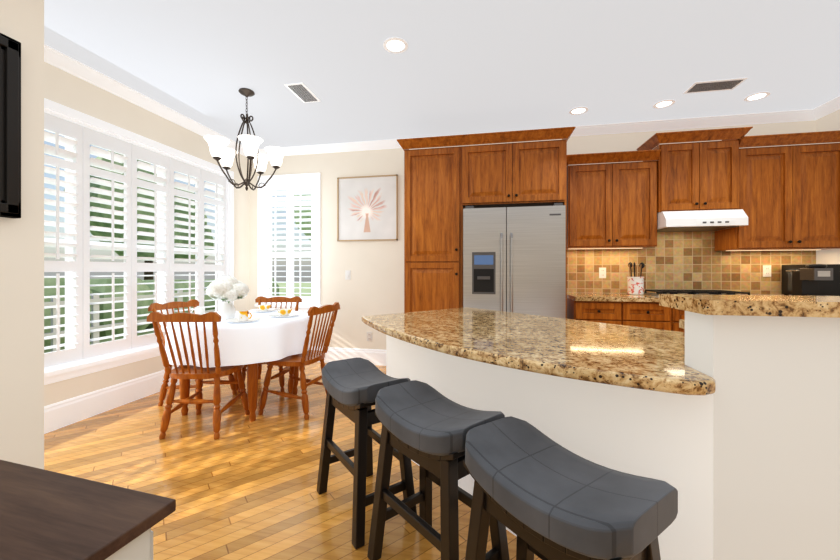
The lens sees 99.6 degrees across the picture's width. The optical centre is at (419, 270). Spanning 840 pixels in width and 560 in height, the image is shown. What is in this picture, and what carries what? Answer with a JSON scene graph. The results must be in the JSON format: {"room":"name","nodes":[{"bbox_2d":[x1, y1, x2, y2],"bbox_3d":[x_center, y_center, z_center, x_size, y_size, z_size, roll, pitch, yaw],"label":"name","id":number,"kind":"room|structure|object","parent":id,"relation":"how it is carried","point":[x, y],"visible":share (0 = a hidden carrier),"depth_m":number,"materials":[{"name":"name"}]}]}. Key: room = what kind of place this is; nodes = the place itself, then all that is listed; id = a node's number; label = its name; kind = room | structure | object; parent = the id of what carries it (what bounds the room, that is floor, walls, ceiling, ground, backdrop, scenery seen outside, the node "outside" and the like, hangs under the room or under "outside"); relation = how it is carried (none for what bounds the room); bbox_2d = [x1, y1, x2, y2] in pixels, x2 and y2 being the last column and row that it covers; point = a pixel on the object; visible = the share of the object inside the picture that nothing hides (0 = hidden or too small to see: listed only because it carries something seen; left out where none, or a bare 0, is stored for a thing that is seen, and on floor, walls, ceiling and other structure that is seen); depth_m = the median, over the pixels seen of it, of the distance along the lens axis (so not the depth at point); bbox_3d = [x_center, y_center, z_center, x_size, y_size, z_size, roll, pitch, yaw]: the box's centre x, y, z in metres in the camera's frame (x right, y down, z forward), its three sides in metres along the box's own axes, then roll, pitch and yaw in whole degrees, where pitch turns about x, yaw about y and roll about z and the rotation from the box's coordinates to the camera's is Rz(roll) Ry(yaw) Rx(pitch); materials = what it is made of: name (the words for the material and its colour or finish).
{"room":"dining room and kitchen","nodes":[
{"label":"dining room and kitchen","id":0,"kind":"room"},
{"bbox_2d":[0,0,43,468],"bbox_3d":[-1.770,-0.210,-0.363,0.140,2.720,3.420,0,0,11],"label":"wall","id":1,"kind":"structure","parent":0,"point":[22,336],"depth_m":1.25,"materials":[{"name":"paint"}]},
{"bbox_2d":[0,33,20,217],"bbox_3d":[-1.429,-0.480,0.918,0.043,0.600,0.605,0,0,11],"label":"television","id":2,"kind":"object","parent":1,"relation":"attached to","point":[10,127],"visible":0.96,"depth_m":1.18,"materials":[{"name":"black plastic"}]},
{"bbox_2d":[44,62,248,405],"bbox_3d":[-2.942,-0.210,1.465,0.150,2.720,6.870,0,0,11],"label":"wall","id":3,"kind":"structure","parent":0,"point":[66,89],"depth_m":3.12,"materials":[{"name":"paint"}]},
{"bbox_2d":[44,365,192,433],"bbox_3d":[-2.680,1.055,2.392,0.016,0.190,4.650,0,0,11],"label":"baseboard","id":4,"kind":"structure","parent":3,"relation":"attached to","point":[61,414],"depth_m":2.86,"materials":[{"name":"white wood"}]},
{"bbox_2d":[44,98,233,384],"bbox_3d":[-2.663,-0.205,2.771,0.225,2.020,3.290,0,0,11],"label":"window","id":5,"kind":"structure","parent":3,"relation":"in","point":[60,372],"depth_m":3.01,"materials":[{"name":"white wood"}]},
{"bbox_2d":[44,112,225,367],"bbox_3d":[-2.627,-0.220,2.764,0.105,1.816,3.076,0,0,11],"label":"window shutters","id":6,"kind":"object","parent":5,"relation":"attached to","point":[81,266],"visible":0.67,"depth_m":3.05,"materials":[{"name":"white wood"}]},
{"bbox_2d":[44,44,245,156],"bbox_3d":[-2.829,-1.528,1.443,0.080,0.085,6.570,0,0,11],"label":"crown molding","id":7,"kind":"structure","parent":3,"relation":"attached to","point":[64,62],"depth_m":3.02,"materials":[{"name":"white"}]},
{"bbox_2d":[44,362,541,559],"bbox_3d":[0.206,1.200,0.862,6.560,0.100,6.870,0,0,11],"label":"floor","id":8,"kind":"structure","parent":0,"point":[242,487],"depth_m":2.01,"materials":[{"name":"brown wood"}]},
{"bbox_2d":[0,460,175,559],"bbox_3d":[-0.941,0.750,0.415,1.020,0.800,0.560,0,0,16],"label":"table","id":9,"kind":"object","parent":8,"relation":"on","point":[47,515],"visible":1,"depth_m":0.51,"materials":[{"name":"brown wood"}]},
{"bbox_2d":[148,299,236,405],"bbox_3d":[-2.005,0.713,3.176,0.508,0.880,0.490,0,0,14],"label":"dining chair","id":10,"kind":"object","parent":8,"relation":"on","point":[154,307],"visible":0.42,"depth_m":3.10,"materials":[{"name":"brown wood"}]},
{"bbox_2d":[147,312,249,439],"bbox_3d":[-1.580,0.713,2.609,0.490,0.880,0.508,0,0,1],"label":"dining chair","id":11,"kind":"object","parent":8,"relation":"on","point":[197,373],"visible":0.96,"depth_m":2.45,"materials":[{"name":"brown wood"}]},
{"bbox_2d":[165,310,310,421],"bbox_3d":[-1.522,0.772,3.083,1.143,0.756,1.134,0,0,11],"label":"dining table","id":12,"kind":"object","parent":8,"relation":"on","point":[264,338],"visible":0.62,"depth_m":2.66,"materials":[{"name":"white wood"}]},
{"bbox_2d":[205,276,249,319],"bbox_3d":[-1.563,0.216,2.889,0.337,0.356,0.322,0,0,11],"label":"flower vase","id":13,"kind":"object","parent":12,"relation":"on","point":[229,290],"visible":0.92,"depth_m":2.83,"materials":[{"name":"white ceramic"}]},
{"bbox_2d":[224,317,260,322],"bbox_3d":[-1.374,0.384,2.757,0.260,0.019,0.260,0,0,11],"label":"plate","id":14,"kind":"object","parent":12,"relation":"on","point":[235,320],"visible":0.77,"depth_m":2.76,"materials":[{"name":"white ceramic"}]},
{"bbox_2d":[237,310,251,320],"bbox_3d":[-1.357,0.347,2.754,0.114,0.075,0.080,0,0,8],"label":"cup","id":15,"kind":"object","parent":14,"relation":"on","point":[242,315],"visible":1,"depth_m":2.73,"materials":[{"name":"ceramic"}]},
{"bbox_2d":[249,308,276,311],"bbox_3d":[-1.509,0.384,3.442,0.260,0.019,0.260,0,0,11],"label":"plate","id":16,"kind":"object","parent":12,"relation":"on","point":[269,310],"visible":0.69,"depth_m":3.46,"materials":[{"name":"white ceramic"}]},
{"bbox_2d":[257,304,270,310],"bbox_3d":[-1.509,0.357,3.442,0.124,0.055,0.124,0,0,11],"label":"bowl","id":17,"kind":"object","parent":16,"relation":"on","point":[264,307],"visible":1,"depth_m":3.41,"materials":[{"name":"ceramic"}]},
{"bbox_2d":[268,313,299,317],"bbox_3d":[-1.167,0.384,3.065,0.260,0.019,0.260,0,0,11],"label":"plate","id":18,"kind":"object","parent":12,"relation":"on","point":[277,315],"visible":0.77,"depth_m":3.07,"materials":[{"name":"white ceramic"}]},
{"bbox_2d":[277,308,291,315],"bbox_3d":[-1.167,0.357,3.065,0.124,0.055,0.124,0,0,11],"label":"bowl","id":19,"kind":"object","parent":18,"relation":"on","point":[285,312],"visible":0.98,"depth_m":3.03,"materials":[{"name":"ceramic"}]},
{"bbox_3d":[-1.884,0.384,3.038,0.260,0.019,0.260,0,0,11],"label":"plate","id":20,"kind":"object","parent":12,"relation":"on","visible":0},
{"bbox_2d":[191,307,204,314],"bbox_3d":[-1.892,0.347,3.022,0.080,0.075,0.114,0,0,26],"label":"cup","id":21,"kind":"object","parent":20,"relation":"on","point":[199,310],"visible":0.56,"depth_m":3.01,"materials":[{"name":"white ceramic"}]},
{"bbox_2d":[238,296,301,391],"bbox_3d":[-1.521,0.713,3.620,0.490,0.880,0.508,0,0,-2],"label":"dining chair","id":22,"kind":"object","parent":8,"relation":"on","point":[296,299],"visible":0.31,"depth_m":3.83,"materials":[{"name":"brown wood"}]},
{"bbox_2d":[258,302,339,419],"bbox_3d":[-1.000,0.713,2.979,0.508,0.880,0.490,0,0,14],"label":"dining chair","id":23,"kind":"object","parent":8,"relation":"on","point":[304,358],"visible":0.92,"depth_m":2.85,"materials":[{"name":"brown wood"}]},
{"bbox_2d":[317,358,416,548],"bbox_3d":[-0.276,0.817,1.750,0.312,0.666,0.482,0,0,-35],"label":"bar stool","id":24,"kind":"object","parent":8,"relation":"on","point":[353,386],"visible":0.85,"depth_m":1.64,"materials":[{"name":"grey fabric"}]},
{"bbox_2d":[367,380,509,559],"bbox_3d":[0.060,0.817,1.339,0.312,0.666,0.481,0,0,-39],"label":"bar stool","id":25,"kind":"object","parent":8,"relation":"on","point":[426,427],"visible":0.9,"depth_m":1.27,"materials":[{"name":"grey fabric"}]},
{"bbox_2d":[397,127,575,318],"bbox_3d":[0.660,-0.085,3.750,1.685,2.470,0.715,0,0,11],"label":"surround","id":26,"kind":"object","parent":8,"relation":"on","point":[444,186],"visible":0.83,"depth_m":3.51,"materials":[{"name":"brown wood"}]},
{"bbox_2d":[463,203,565,318],"bbox_3d":[0.933,0.257,3.644,0.930,1.763,0.771,0,0,11],"label":"refrigerator","id":27,"kind":"object","parent":8,"relation":"on","point":[514,259],"visible":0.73,"depth_m":3.31,"materials":[{"name":"silver metal"}]},
{"bbox_2d":[463,416,677,559],"bbox_3d":[0.361,0.817,0.941,0.312,0.666,0.482,0,0,-34],"label":"bar stool","id":28,"kind":"object","parent":8,"relation":"on","point":[539,494],"visible":1,"depth_m":0.86,"materials":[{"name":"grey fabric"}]},
{"bbox_2d":[362,306,839,559],"bbox_3d":[1.591,0.715,1.761,3.867,0.870,1.791,0,0,11],"label":"kitchen island","id":29,"kind":"object","parent":8,"relation":"on","point":[720,414],"depth_m":1.07,"materials":[{"name":"grey paint"}]},
{"bbox_2d":[362,316,839,405],"bbox_3d":[0.683,0.320,1.934,2.264,0.040,1.890,0,0,11],"label":"countertop","id":30,"kind":"structure","parent":29,"relation":"on","point":[732,389],"depth_m":1.06,"materials":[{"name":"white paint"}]},
{"bbox_2d":[659,294,839,317],"bbox_3d":[2.074,0.100,0.860,2.580,0.040,0.270,0,0,11],"label":"countertop","id":31,"kind":"structure","parent":29,"relation":"on","point":[714,306],"depth_m":0.96,"materials":[{"name":"beige stone"}]},
{"bbox_2d":[679,318,839,357],"bbox_3d":[2.319,0.260,1.220,2.235,0.040,0.670,0,0,11],"label":"half wall","id":32,"kind":"structure","parent":29,"relation":"on","point":[796,339],"depth_m":0.98,"materials":[{"name":"white paint"}]},
{"bbox_2d":[567,297,682,331],"bbox_3d":[1.947,0.715,3.554,0.886,0.870,0.615,0,0,11],"label":"base cabinet","id":33,"kind":"object","parent":8,"relation":"on","point":[644,310],"depth_m":3.25,"materials":[{"name":"brown wood"}]},
{"bbox_2d":[567,293,658,300],"bbox_3d":[2.671,0.260,3.403,2.364,0.040,0.640,0,0,11],"label":"countertop","id":34,"kind":"structure","parent":33,"relation":"on","point":[578,296],"depth_m":3.30,"materials":[{"name":"beige stone"}]},
{"bbox_2d":[627,262,644,294],"bbox_3d":[2.192,0.072,3.602,0.163,0.334,0.154,0,0,11],"label":"utensil crock","id":35,"kind":"object","parent":34,"relation":"on","point":[635,285],"visible":1,"depth_m":3.55,"materials":[{"name":"white ceramic"}]},
{"bbox_2d":[644,289,749,295],"bbox_3d":[2.646,0.215,3.418,0.750,0.048,0.490,0,0,11],"label":"cooktop","id":36,"kind":"object","parent":34,"relation":"in","point":[707,292],"visible":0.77,"depth_m":3.35,"materials":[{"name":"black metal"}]},
{"bbox_2d":[782,264,839,295],"bbox_3d":[3.659,0.089,3.351,0.294,0.300,0.280,0,0,11],"label":"toaster oven","id":37,"kind":"object","parent":34,"relation":"on","point":[829,287],"visible":0.38,"depth_m":3.21,"materials":[{"name":"black plastic"}]},
{"bbox_2d":[792,264,832,295],"bbox_3d":[3.450,0.089,3.124,0.135,0.300,0.240,0,0,11],"label":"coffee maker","id":38,"kind":"object","parent":34,"relation":"on","point":[805,281],"visible":0.83,"depth_m":3.13,"materials":[{"name":"black plastic"}]},
{"bbox_2d":[44,0,839,148],"bbox_3d":[0.206,-1.620,0.862,6.560,0.100,6.870,0,0,11],"label":"ceiling","id":39,"kind":"structure","parent":0,"point":[456,67],"depth_m":2.63,"materials":[{"name":"grey paint"}]},
{"bbox_2d":[204,88,286,190],"bbox_3d":[-1.521,-1.135,3.115,0.642,0.869,0.636,0,0,11],"label":"chandelier","id":40,"kind":"object","parent":39,"relation":"hanging from","point":[222,153],"visible":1,"depth_m":3.08,"materials":[{"name":"white glass"}]},
{"bbox_2d":[284,82,320,102],"bbox_3d":[-1.029,-1.565,3.130,0.170,0.008,0.330,0,0,11],"label":"ceiling vent","id":41,"kind":"object","parent":39,"relation":"in","point":[302,92],"visible":1,"depth_m":3.11,"materials":[{"name":"white metal"}]},
{"bbox_2d":[383,37,407,52],"bbox_3d":[-0.169,-1.565,2.466,0.174,0.007,0.174,0,0,11],"label":"recessed light","id":42,"kind":"object","parent":39,"relation":"in","point":[395,45],"visible":1,"depth_m":2.46,"materials":[{"name":"white"}]},
{"bbox_2d":[569,106,587,114],"bbox_3d":[1.551,-1.565,3.470,0.174,0.007,0.174,0,0,11],"label":"recessed light","id":43,"kind":"object","parent":39,"relation":"in","point":[578,110],"visible":1,"depth_m":3.47,"materials":[{"name":"white"}]},
{"bbox_2d":[653,99,674,107],"bbox_3d":[2.288,-1.565,3.329,0.174,0.007,0.174,0,0,11],"label":"recessed light","id":44,"kind":"object","parent":39,"relation":"in","point":[664,103],"visible":1,"depth_m":3.32,"materials":[{"name":"white"}]},
{"bbox_2d":[683,77,747,93],"bbox_3d":[2.490,-1.565,3.005,0.380,0.008,0.190,0,0,11],"label":"ceiling vent","id":45,"kind":"object","parent":39,"relation":"in","point":[714,85],"visible":1,"depth_m":2.99,"materials":[{"name":"white metal"}]},
{"bbox_2d":[744,92,769,100],"bbox_3d":[3.024,-1.565,3.188,0.174,0.007,0.174,0,0,11],"label":"recessed light","id":46,"kind":"object","parent":39,"relation":"in","point":[756,96],"visible":1,"depth_m":3.19,"materials":[{"name":"white"}]},
{"bbox_2d":[249,120,815,349],"bbox_3d":[0.838,-0.210,4.162,6.260,2.720,0.150,0,0,11],"label":"wall","id":47,"kind":"structure","parent":0,"point":[374,285],"depth_m":4.39,"materials":[{"name":"paint"}]},
{"bbox_2d":[255,173,321,311],"bbox_3d":[-1.671,-0.355,4.615,0.910,1.760,0.225,0,0,11],"label":"window","id":48,"kind":"structure","parent":47,"relation":"in","point":[305,307],"depth_m":4.55,"materials":[{"name":"white wood"}]},
{"bbox_2d":[265,181,314,302],"bbox_3d":[-1.678,-0.370,4.578,0.696,1.556,0.105,0,0,11],"label":"window shutters","id":49,"kind":"object","parent":48,"relation":"attached to","point":[300,188],"visible":0.98,"depth_m":4.57,"materials":[{"name":"white wood"}]},
{"bbox_2d":[345,270,350,279],"bbox_3d":[-0.896,0.050,4.410,0.070,0.115,0.012,0,0,11],"label":"switch plate","id":50,"kind":"object","parent":47,"relation":"attached to","point":[347,274],"visible":1,"depth_m":4.41,"materials":[{"name":"white plastic"}]},
{"bbox_2d":[311,347,385,365],"bbox_3d":[-1.141,1.055,4.457,2.200,0.190,0.016,0,0,11],"label":"baseboard","id":51,"kind":"structure","parent":47,"relation":"attached to","point":[376,356],"depth_m":4.38,"materials":[{"name":"white wood"}]},
{"bbox_2d":[337,174,397,240],"bbox_3d":[-0.648,-0.765,4.351,0.770,0.790,0.032,0,0,11],"label":"framed picture","id":52,"kind":"object","parent":47,"relation":"attached to","point":[367,208],"visible":0.98,"depth_m":4.35,"materials":[{"name":"paper"}]},
{"bbox_2d":[367,332,371,340],"bbox_3d":[-0.621,0.805,4.359,0.070,0.115,0.008,0,0,11],"label":"electrical outlet plate","id":53,"kind":"object","parent":47,"relation":"attached to","point":[369,336],"visible":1,"depth_m":4.36,"materials":[{"name":"white plastic"}]},
{"bbox_2d":[258,109,811,155],"bbox_3d":[0.807,-1.528,4.050,6.060,0.085,0.080,0,0,11],"label":"crown molding","id":54,"kind":"structure","parent":47,"relation":"attached to","point":[805,114],"depth_m":3.75,"materials":[{"name":"white"}]},
{"bbox_2d":[599,268,605,277],"bbox_3d":[1.980,0.020,3.849,0.070,0.115,0.008,0,0,11],"label":"electrical outlet plate","id":55,"kind":"object","parent":47,"relation":"attached to","point":[602,272],"visible":1,"depth_m":3.85,"materials":[{"name":"white plastic"}]},
{"bbox_2d":[567,151,658,248],"bbox_3d":[1.940,-0.700,3.691,0.820,0.921,0.350,0,0,11],"label":"upper cabinet","id":56,"kind":"object","parent":47,"relation":"attached to","point":[610,205],"depth_m":3.52,"materials":[{"name":"brown wood"}]},
{"bbox_2d":[639,127,742,212],"bbox_3d":[2.667,-0.937,3.531,0.669,0.735,0.390,0,0,11],"label":"upper cabinet","id":57,"kind":"object","parent":47,"relation":"attached to","point":[694,176],"depth_m":3.34,"materials":[{"name":"brown wood"}]},
{"bbox_2d":[657,209,747,231],"bbox_3d":[2.657,-0.484,3.478,0.662,0.159,0.499,0,0,11],"label":"range hood","id":58,"kind":"object","parent":57,"relation":"attached to","point":[692,221],"visible":0.94,"depth_m":3.27,"materials":[{"name":"white metal"}]},
{"bbox_2d":[567,231,815,294],"bbox_3d":[2.730,-0.156,3.714,2.365,0.788,0.007,0,0,11],"label":"backsplash","id":59,"kind":"structure","parent":47,"relation":"attached to","point":[683,261],"depth_m":3.71,"materials":[{"name":"tile"}]},
{"bbox_2d":[763,265,770,276],"bbox_3d":[3.482,0.000,3.561,0.070,0.115,0.008,0,0,11],"label":"electrical outlet plate","id":60,"kind":"object","parent":47,"relation":"attached to","point":[766,270],"visible":1,"depth_m":3.56,"materials":[{"name":"white plastic"}]},
{"bbox_2d":[715,139,839,250],"bbox_3d":[3.429,-0.677,3.405,0.875,0.945,0.350,0,0,11],"label":"upper cabinet","id":61,"kind":"object","parent":47,"relation":"attached to","point":[784,198],"depth_m":3.24,"materials":[{"name":"brown wood"}]},
{"bbox_2d":[816,109,839,263],"bbox_3d":[3.354,-0.210,0.258,0.150,2.720,6.870,0,0,11],"label":"wall","id":62,"kind":"structure","parent":0,"point":[830,122],"depth_m":3.36,"materials":[{"name":"paint"}]},
{"bbox_2d":[808,96,839,120],"bbox_3d":[3.241,-1.528,0.280,0.080,0.085,6.570,0,0,11],"label":"crown molding","id":63,"kind":"structure","parent":62,"relation":"attached to","point":[833,105],"depth_m":3.34,"materials":[{"name":"white"}]},
{"label":"outside","id":64,"kind":"structure","parent":0,"visible":0},
{"bbox_2d":[44,283,310,352],"bbox_3d":[-3.969,1.475,5.852,70.000,0.050,70.000,0,0,11],"label":"lawn","id":65,"kind":"structure","parent":64,"point":[303,290],"depth_m":23.94,"materials":[{"name":"green plant"}]},
{"bbox_2d":[44,288,214,351],"bbox_3d":[-6.657,0.925,2.269,0.070,1.050,18.050,0,0,11],"label":"fence","id":66,"kind":"object","parent":65,"relation":"on","point":[95,298],"visible":0.17,"depth_m":6.42,"materials":[{"name":"grey wood"}]},
{"bbox_2d":[64,151,213,279],"bbox_3d":[-11.626,-1.738,14.951,4.290,6.377,5.364,0,0,11],"label":"tree","id":67,"kind":"object","parent":65,"relation":"on","point":[119,235],"visible":0.27,"depth_m":13.31,"materials":[{"name":"green plant"}]},
{"bbox_2d":[44,278,278,346],"bbox_3d":[-7.699,0.850,4.988,1.522,1.422,18.612,0,0,11],"label":"hedge","id":68,"kind":"object","parent":65,"relation":"on","point":[93,289],"visible":0.19,"depth_m":7.72,"materials":[{"name":"green plant"}]},
{"bbox_2d":[294,189,310,240],"bbox_3d":[-2.037,-2.596,16.038,6.596,8.093,5.632,0,0,11],"label":"tree","id":69,"kind":"object","parent":65,"relation":"on","point":[303,217],"visible":0.02,"depth_m":14.45,"materials":[{"name":"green plant"}]}
]}

